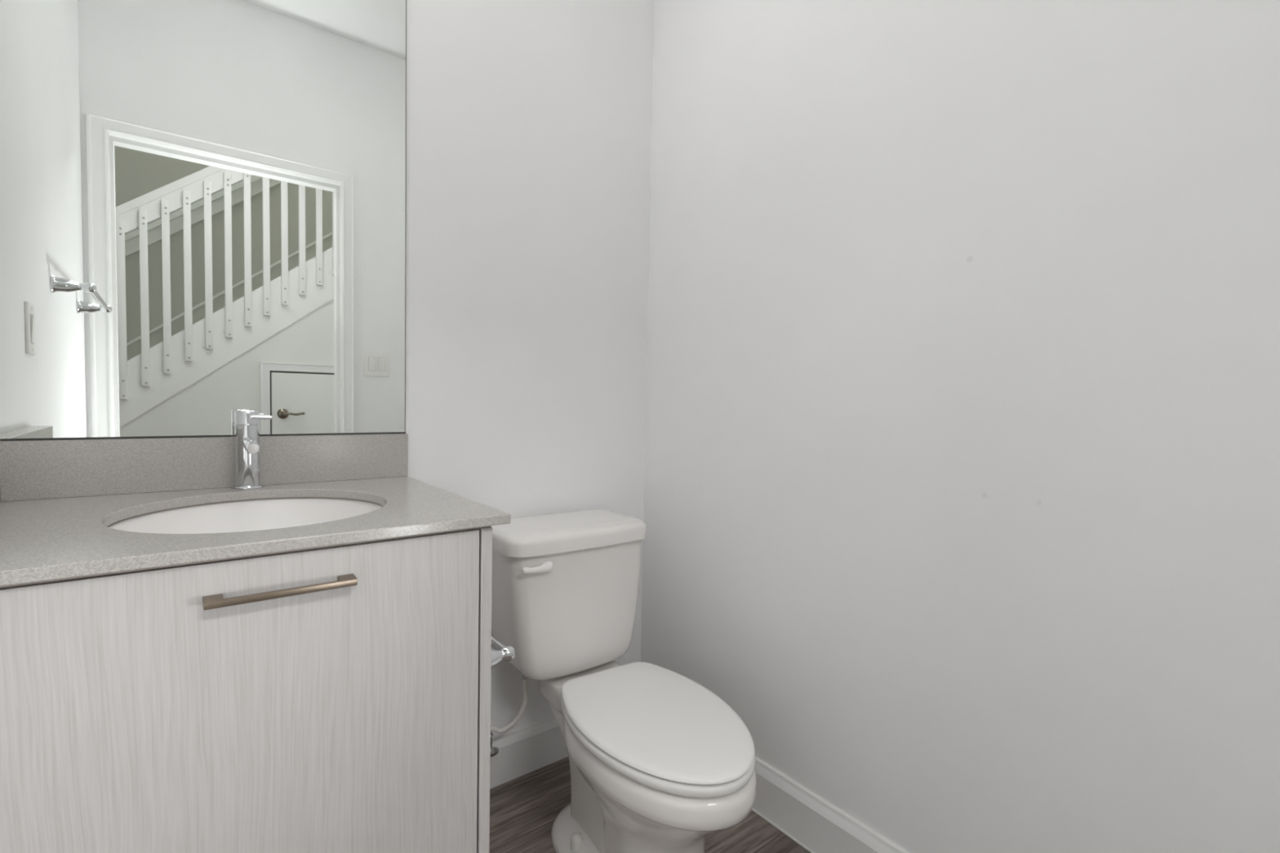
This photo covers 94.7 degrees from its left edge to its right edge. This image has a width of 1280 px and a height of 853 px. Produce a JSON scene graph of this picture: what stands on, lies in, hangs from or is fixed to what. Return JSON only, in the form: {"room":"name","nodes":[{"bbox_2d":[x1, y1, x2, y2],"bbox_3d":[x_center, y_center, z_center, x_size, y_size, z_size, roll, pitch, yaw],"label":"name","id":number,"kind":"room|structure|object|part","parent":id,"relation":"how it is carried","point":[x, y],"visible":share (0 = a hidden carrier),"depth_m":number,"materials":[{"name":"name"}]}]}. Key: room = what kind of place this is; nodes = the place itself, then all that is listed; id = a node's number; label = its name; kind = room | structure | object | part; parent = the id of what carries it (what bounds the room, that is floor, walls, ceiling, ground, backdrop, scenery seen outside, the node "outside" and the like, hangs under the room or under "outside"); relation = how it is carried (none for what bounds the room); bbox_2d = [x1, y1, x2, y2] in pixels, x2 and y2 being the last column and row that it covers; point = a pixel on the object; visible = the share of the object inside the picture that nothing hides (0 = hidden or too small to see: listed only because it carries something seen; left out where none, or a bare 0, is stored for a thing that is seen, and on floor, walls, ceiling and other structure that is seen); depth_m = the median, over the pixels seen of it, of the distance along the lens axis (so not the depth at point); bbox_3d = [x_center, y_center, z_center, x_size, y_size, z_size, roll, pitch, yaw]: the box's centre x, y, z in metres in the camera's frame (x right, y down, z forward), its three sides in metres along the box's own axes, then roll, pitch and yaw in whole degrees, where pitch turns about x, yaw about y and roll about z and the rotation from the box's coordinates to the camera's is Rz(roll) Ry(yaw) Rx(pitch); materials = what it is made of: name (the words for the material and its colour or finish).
{"room":"bathroom","nodes":[
{"label":"bathroom","id":0,"kind":"room"},
{"bbox_2d":[405,0,654,736],"bbox_3d":[-0.562,-0.398,1.421,1.618,2.706,0.100,-1,3,-38],"label":"wall","id":1,"kind":"structure","parent":0,"point":[529,122],"depth_m":1.57,"materials":[{"name":"paint"}]},
{"bbox_2d":[0,0,406,440],"bbox_3d":[-0.810,-0.519,1.148,0.689,1.079,0.008,-1,3,-38],"label":"wall mirror","id":2,"kind":"object","parent":1,"relation":"attached to","point":[203,202],"visible":1,"depth_m":1.13,"materials":[{"name":"silver mirror"}]},
{"bbox_2d":[0,433,408,502],"bbox_3d":[-0.803,0.070,1.181,0.654,0.100,0.020,-1,3,-38],"label":"backsplash","id":3,"kind":"structure","parent":1,"relation":"attached to","point":[30,469],"depth_m":1.11,"materials":[{"name":"grey stone"}]},
{"bbox_2d":[489,730,498,756],"bbox_3d":[-0.391,0.819,1.510,0.060,0.060,0.073,-1,3,-38],"label":"valve","id":4,"kind":"object","parent":1,"relation":"attached to","point":[494,750],"visible":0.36,"depth_m":1.49,"materials":[{"name":"silver metal"}]},
{"bbox_3d":[-0.373,0.820,1.489,0.035,0.021,0.018,-1,3,-38],"label":"knob","id":5,"kind":"part","parent":4,"relation":"part of","materials":[{"name":"silver metal"}]},
{"bbox_2d":[490,674,528,736],"bbox_3d":[-0.336,0.697,1.501,0.117,0.192,0.032,0,3,-16],"label":"supply hose","id":6,"kind":"object","parent":4,"relation":"attached to","point":[497,730],"visible":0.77,"depth_m":1.51,"materials":[{"name":"white"}]},
{"bbox_2d":[489,715,568,788],"bbox_3d":[-0.296,0.888,1.636,0.736,0.130,0.014,-1,3,-38],"label":"baseboard","id":7,"kind":"structure","parent":1,"relation":"attached to","point":[529,748],"depth_m":1.62,"materials":[{"name":"white paint"}]},
{"bbox_2d":[488,756,810,852],"bbox_3d":[0.694,1.092,-0.132,4.500,0.080,4.232,-1,3,-38],"label":"floor","id":8,"kind":"structure","parent":0,"point":[524,809],"depth_m":1.43,"materials":[{"name":"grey wood"}]},
{"bbox_2d":[0,525,492,852],"bbox_3d":[-0.653,0.562,0.971,0.640,0.825,0.552,-1,3,-38],"label":"vanity cabinet","id":9,"kind":"object","parent":8,"relation":"on","point":[331,699],"visible":0.88,"depth_m":0.76,"materials":[{"name":"white wood"}]},
{"bbox_3d":[-0.503,0.163,0.774,0.637,0.005,0.037,-1,3,-38],"label":"rail","id":10,"kind":"part","parent":9,"relation":"part of","materials":[{"name":"beige stone"}]},
{"bbox_2d":[0,433,511,586],"bbox_3d":[-0.652,0.091,0.960,0.691,0.115,0.556,-1,3,-38],"label":"countertop","id":11,"kind":"structure","parent":9,"relation":"on","point":[60,499],"depth_m":1.00,"materials":[{"name":"grey stone"}]},
{"bbox_2d":[107,497,382,533],"bbox_3d":[-0.630,0.226,0.978,0.411,0.154,0.417,-1,3,-38],"label":"sink","id":12,"kind":"object","parent":11,"relation":"in","point":[265,513],"visible":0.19,"depth_m":1.12,"materials":[{"name":"white ceramic"}]},
{"bbox_2d":[230,410,272,490],"bbox_3d":[-0.741,0.047,1.131,0.069,0.153,0.130,-1,3,-38],"label":"faucet","id":13,"kind":"object","parent":11,"relation":"on","point":[247,455],"visible":1,"depth_m":1.14,"materials":[{"name":"silver metal"}]},
{"bbox_3d":[-0.733,0.035,1.111,0.022,0.028,0.091,-1,3,-38],"label":"spout","id":14,"kind":"part","parent":13,"relation":"part of","materials":[{"name":"silver metal"}]},
{"bbox_3d":[-0.740,-0.018,1.154,0.037,0.009,0.008,-1,3,-36],"label":"lever","id":15,"kind":"part","parent":13,"relation":"part of","materials":[{"name":"silver metal"}]},
{"bbox_3d":[-0.462,0.213,0.766,0.170,0.010,0.026,-1,3,-38],"label":"handle","id":16,"kind":"part","parent":9,"relation":"part of","materials":[{"name":"brown metal"}]},
{"bbox_3d":[-0.417,0.560,1.174,0.018,0.820,0.526,-1,3,-38],"label":"panel","id":17,"kind":"part","parent":9,"relation":"part of","materials":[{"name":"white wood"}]},
{"bbox_2d":[490,635,515,669],"bbox_3d":[-0.310,0.408,1.114,0.079,0.050,0.209,-1,3,-38],"label":"toilet paper holder","id":18,"kind":"object","parent":9,"relation":"attached to","point":[500,652],"visible":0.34,"depth_m":1.06,"materials":[{"name":"silver metal"}]},
{"bbox_3d":[-0.261,0.412,1.052,0.079,0.050,0.050,-1,3,-38],"label":"post","id":19,"kind":"part","parent":18,"relation":"part of","materials":[{"name":"silver metal"}]},
{"bbox_2d":[491,509,756,852],"bbox_3d":[-0.043,0.613,1.330,0.421,0.716,0.750,-1,3,-38],"label":"toilet","id":20,"kind":"object","parent":8,"relation":"on","point":[660,762],"visible":0.97,"depth_m":1.32,"materials":[{"name":"white ceramic"}]},
{"bbox_3d":[-0.237,0.326,1.358,0.082,0.029,0.025,-1,3,-38],"label":"flush lever","id":21,"kind":"part","parent":20,"relation":"part of","materials":[{"name":"white plastic"}]},
{"bbox_3d":[-0.191,0.448,1.534,0.385,0.314,0.210,-1,3,-38],"label":"tank","id":22,"kind":"part","parent":20,"relation":"part of","materials":[{"name":"white ceramic"}]},
{"bbox_3d":[-0.189,0.267,1.520,0.403,0.048,0.237,-1,3,-38],"label":"tank lid","id":23,"kind":"part","parent":20,"relation":"part of","materials":[{"name":"white ceramic"}]},
{"bbox_3d":[0.038,0.624,1.237,0.331,0.022,0.483,-1,3,-38],"label":"seat","id":24,"kind":"part","parent":20,"relation":"part of","materials":[{"name":"white plastic"}]},
{"bbox_3d":[0.038,0.604,1.236,0.328,0.014,0.480,-1,3,-38],"label":"seat lid","id":25,"kind":"part","parent":20,"relation":"part of","materials":[{"name":"white plastic"}]},
{"bbox_2d":[640,0,1279,852],"bbox_3d":[0.629,-0.361,1.140,0.100,2.706,1.820,-1,3,-38],"label":"wall","id":26,"kind":"structure","parent":0,"point":[962,473],"depth_m":1.08,"materials":[{"name":"paint"}]},
{"bbox_2d":[751,808,814,852],"bbox_3d":[0.518,0.987,1.199,0.002,0.004,1.691,-1,3,-38],"label":"trim","id":27,"kind":"structure","parent":26,"relation":"attached to","point":[753,809],"depth_m":1.42,"materials":[{"name":"white paint"}]},
{"bbox_2d":[752,756,908,852],"bbox_3d":[0.521,0.924,1.207,0.014,0.130,1.705,-1,3,-38],"label":"baseboard","id":28,"kind":"structure","parent":26,"relation":"attached to","point":[818,824],"depth_m":1.36,"materials":[{"name":"white paint"}]}
]}

